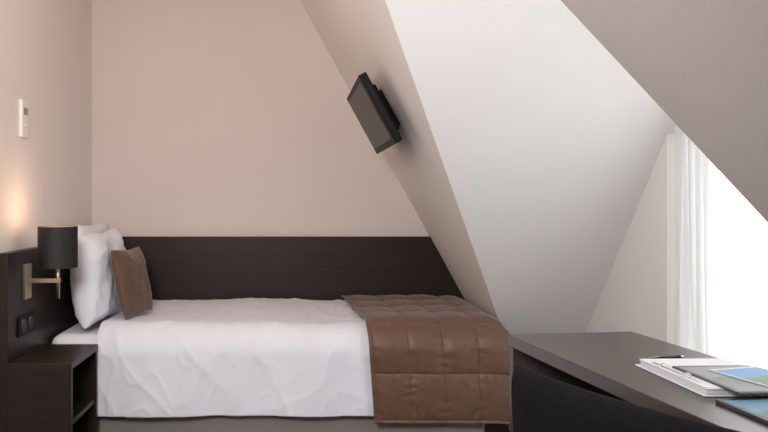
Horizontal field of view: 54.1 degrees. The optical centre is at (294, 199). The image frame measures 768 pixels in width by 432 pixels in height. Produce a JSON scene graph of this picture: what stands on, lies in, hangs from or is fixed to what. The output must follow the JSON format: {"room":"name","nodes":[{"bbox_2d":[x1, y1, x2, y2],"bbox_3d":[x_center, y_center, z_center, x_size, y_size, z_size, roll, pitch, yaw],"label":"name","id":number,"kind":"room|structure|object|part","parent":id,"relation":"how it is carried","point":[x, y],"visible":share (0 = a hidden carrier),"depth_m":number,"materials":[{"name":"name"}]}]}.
{"room":"hotel room","nodes":[
{"label":"hotel room","id":0,"kind":"room"},
{"bbox_2d":[0,0,91,252],"bbox_3d":[-1.210,-0.099,1.375,0.100,2.557,5.950,0,0,0],"label":"wall","id":1,"kind":"structure","parent":0,"point":[46,45],"depth_m":3.46,"materials":[{"name":"beige paint"}]},
{"bbox_2d":[19,99,28,137],"bbox_3d":[-1.151,-0.345,3.160,0.019,0.160,0.076,0,0,0],"label":"thermostat","id":2,"kind":"object","parent":1,"relation":"attached to","point":[23,104],"visible":1,"depth_m":3.14,"materials":[{"name":"white plastic"}]},
{"bbox_2d":[0,246,78,431],"bbox_3d":[-1.139,0.694,3.555,0.039,0.972,1.310,0,0,0],"label":"headboard","id":3,"kind":"object","parent":1,"relation":"attached to","point":[53,316],"visible":0.21,"depth_m":3.08,"materials":[{"name":"brown wood"}]},
{"bbox_2d":[18,311,33,337],"bbox_3d":[-1.113,0.515,3.085,0.015,0.084,0.170,0,0,0],"label":"power outlet","id":4,"kind":"object","parent":3,"relation":"attached to","point":[25,322],"visible":1,"depth_m":3.06,"materials":[{"name":"black plastic"}]},
{"bbox_2d":[21,319,26,332],"bbox_3d":[-1.108,0.515,3.043,0.004,0.056,0.056,0,0,0],"label":"socket","id":5,"kind":"object","parent":4,"relation":"attached to","point":[23,321],"depth_m":3.04,"materials":[{"name":"black plastic"}]},
{"bbox_2d":[29,316,33,328],"bbox_3d":[-1.108,0.515,3.127,0.004,0.056,0.056,0,0,0],"label":"socket","id":6,"kind":"object","parent":4,"relation":"attached to","point":[31,318],"depth_m":3.12,"materials":[{"name":"black plastic"}]},
{"bbox_2d":[22,226,77,299],"bbox_3d":[-1.012,0.260,3.090,0.215,0.300,0.160,0,0,0],"label":"wall lamp","id":7,"kind":"object","parent":3,"relation":"attached to","point":[57,246],"visible":1,"depth_m":3.03,"materials":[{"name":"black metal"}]},
{"bbox_3d":[-1.113,0.338,3.090,0.014,0.145,0.072,0,0,0],"label":"wall plate","id":8,"kind":"part","parent":7,"relation":"part of","materials":[{"name":"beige metal"}]},
{"bbox_3d":[-1.040,0.335,3.090,0.133,0.018,0.018,0,0,0],"label":"lamp arm","id":9,"kind":"part","parent":7,"relation":"part of","materials":[{"name":"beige metal"}]},
{"bbox_3d":[-0.985,0.195,3.090,0.160,0.170,0.160,0,0,0],"label":"lamp shade","id":10,"kind":"part","parent":7,"relation":"part of","materials":[{"name":"black fabric"}]},
{"bbox_3d":[-0.985,0.323,3.090,0.017,0.175,0.017,0,0,0],"label":"lamp stem","id":11,"kind":"part","parent":7,"relation":"part of","materials":[{"name":"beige metal"}]},
{"bbox_2d":[92,0,428,235],"bbox_3d":[0.119,-0.049,4.300,2.559,2.457,0.100,0,0,0],"label":"wall","id":12,"kind":"structure","parent":0,"point":[210,117],"depth_m":4.25,"materials":[{"name":"paint"}]},
{"bbox_2d":[122,236,464,299],"bbox_3d":[0.089,0.684,4.232,2.417,0.952,0.035,0,0,0],"label":"wall panel","id":13,"kind":"object","parent":12,"relation":"attached to","point":[178,267],"visible":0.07,"depth_m":4.21,"materials":[{"name":"brown wood"}]},
{"bbox_2d":[485,424,509,431],"bbox_3d":[0.120,1.230,1.375,2.760,0.100,5.950,0,0,0],"label":"floor","id":14,"kind":"structure","parent":0,"point":[488,427],"depth_m":3.84,"materials":[{"name":"carpet"}]},
{"bbox_2d":[7,344,97,431],"bbox_3d":[-0.993,0.907,3.085,0.250,0.545,0.390,0,0,0],"label":"nightstand","id":15,"kind":"object","parent":14,"relation":"on","point":[52,387],"visible":1,"depth_m":2.89,"materials":[{"name":"brown wood"}]},
{"bbox_3d":[-0.994,0.920,2.903,0.248,0.520,0.022,0,0,0],"label":"panel","id":16,"kind":"part","parent":15,"relation":"part of","materials":[{"name":"brown wood"}]},
{"bbox_2d":[73,399,93,423],"bbox_3d":[-0.991,0.880,3.085,0.225,0.020,0.342,0,0,0],"label":"shelf","id":17,"kind":"object","parent":15,"relation":"attached to","point":[80,406],"depth_m":3.15,"materials":[{"name":"brown wood"}]},
{"bbox_3d":[-0.994,0.920,3.267,0.248,0.520,0.022,0,0,0],"label":"panel","id":18,"kind":"part","parent":15,"relation":"part of","materials":[{"name":"brown wood"}]},
{"bbox_2d":[52,310,484,431],"bbox_3d":[-0.110,0.895,3.770,2.000,0.570,0.840,0,0,0],"label":"bed","id":19,"kind":"object","parent":14,"relation":"on","point":[76,334],"visible":0.07,"depth_m":3.35,"materials":[{"name":"fabric"}]},
{"bbox_3d":[-0.110,0.730,3.770,2.000,0.240,0.840,0,0,0],"label":"mattress","id":20,"kind":"part","parent":19,"relation":"part of","materials":[{"name":"white fabric"}]},
{"bbox_2d":[78,222,107,234],"bbox_3d":[-1.062,0.348,3.921,0.111,0.451,0.541,0,0,5],"label":"pillow","id":21,"kind":"object","parent":19,"relation":"on","point":[102,227],"visible":0.23,"depth_m":3.82,"materials":[{"name":"fabric"}]},
{"bbox_2d":[70,228,125,328],"bbox_3d":[-0.959,0.367,3.671,0.208,0.435,0.600,0,0,4],"label":"pillow","id":22,"kind":"object","parent":19,"relation":"on","point":[92,283],"visible":0.76,"depth_m":3.42,"materials":[{"name":"fabric"}]},
{"bbox_2d":[96,298,373,417],"bbox_3d":[-0.233,0.753,3.722,1.311,0.414,0.900,0,0,0],"label":"duvet","id":23,"kind":"object","parent":19,"relation":"on","point":[293,357],"visible":0.94,"depth_m":3.30,"materials":[{"name":"white fabric"}]},
{"bbox_2d":[111,246,152,319],"bbox_3d":[-0.792,0.397,3.630,0.132,0.322,0.331,0,0,13],"label":"cushion","id":24,"kind":"object","parent":23,"relation":"on","point":[129,270],"visible":1,"depth_m":3.53,"materials":[{"name":"brown fabric"}]},
{"bbox_2d":[341,294,509,429],"bbox_3d":[0.614,0.766,3.719,0.708,0.495,0.921,0,0,0],"label":"throw","id":25,"kind":"object","parent":19,"relation":"on","point":[434,359],"visible":0.94,"depth_m":3.27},
{"bbox_2d":[511,366,739,431],"bbox_3d":[0.793,0.780,1.519,0.502,0.802,0.611,0,0,-25],"label":"chair","id":26,"kind":"object","parent":14,"relation":"on","point":[540,403],"visible":1,"depth_m":1.47,"materials":[{"name":"black fabric"}]},
{"bbox_2d":[508,331,767,431],"bbox_3d":[0.982,0.805,1.714,0.425,0.750,1.400,0,0,-8],"label":"desk","id":27,"kind":"object","parent":14,"relation":"on","point":[603,363],"visible":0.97,"depth_m":2.01,"materials":[{"name":"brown wood"}]},
{"bbox_3d":[0.893,0.823,2.389,0.417,0.714,0.030,0,0,-7],"label":"panel","id":28,"kind":"part","parent":27,"relation":"part of","materials":[{"name":"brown wood"}]},
{"bbox_2d":[647,355,684,358],"bbox_3d":[0.995,0.424,1.998,0.135,0.011,0.010,0,0,-20],"label":"pen","id":29,"kind":"object","parent":27,"relation":"on","point":[674,356],"visible":0.81,"depth_m":2.00,"materials":[{"name":"black plastic"}]},
{"bbox_2d":[635,358,767,396],"bbox_3d":[1.005,0.415,1.780,0.236,0.029,0.310,0,0,-2],"label":"ring binder","id":30,"kind":"object","parent":27,"relation":"on","point":[663,368],"visible":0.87,"depth_m":1.79,"materials":[{"name":"white paper"}]},
{"bbox_2d":[672,365,767,393],"bbox_3d":[1.024,0.408,1.700,0.192,0.004,0.250,0,0,-3],"label":"brochure","id":31,"kind":"object","parent":30,"relation":"on","point":[738,386],"visible":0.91,"depth_m":1.68,"materials":[{"name":"paper"}]},
{"bbox_2d":[708,366,767,386],"bbox_3d":[1.075,0.404,1.690,0.140,0.002,0.200,0,0,-15],"label":"leaflet","id":32,"kind":"object","parent":31,"relation":"on","point":[753,374],"visible":1,"depth_m":1.73,"materials":[{"name":"paper"}]},
{"bbox_2d":[715,398,767,423],"bbox_3d":[0.999,0.425,1.485,0.202,0.007,0.200,0,0,-5],"label":"magazine","id":33,"kind":"object","parent":27,"relation":"on","point":[755,408],"visible":1,"depth_m":1.52,"materials":[{"name":"paper"}]},
{"bbox_2d":[723,399,767,418],"bbox_3d":[1.000,0.422,1.483,0.186,0.001,0.180,0,0,-5],"label":"picture","id":34,"kind":"object","parent":33,"relation":"on","point":[753,408],"depth_m":1.52},
{"bbox_2d":[300,0,767,333],"bbox_3d":[0.738,-0.082,1.375,1.565,2.523,5.750,0,0,0],"label":"ceiling","id":35,"kind":"structure","parent":0,"point":[549,149],"depth_m":2.75,"materials":[{"name":"paint"}]},
{"bbox_2d":[347,72,401,153],"bbox_3d":[0.363,-0.374,3.360,0.212,0.290,0.700,0,0,0],"label":"television","id":36,"kind":"object","parent":35,"relation":"attached to","point":[369,104],"visible":1,"depth_m":3.16,"materials":[{"name":"black plastic"}]},
{"bbox_2d":[674,124,721,358],"bbox_3d":[1.430,0.296,2.655,0.052,1.587,0.274,0,0,0],"label":"curtain","id":37,"kind":"object","parent":35,"relation":"hanging from","point":[697,279],"visible":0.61,"depth_m":2.62,"materials":[{"name":"white fabric"}]},
{"bbox_2d":[586,134,674,343],"bbox_3d":[1.460,0.467,2.195,0.120,1.426,3.737,0,0,0],"label":"wall","id":38,"kind":"structure","parent":0,"point":[637,296],"depth_m":2.95,"materials":[{"name":"paint"}]}
]}

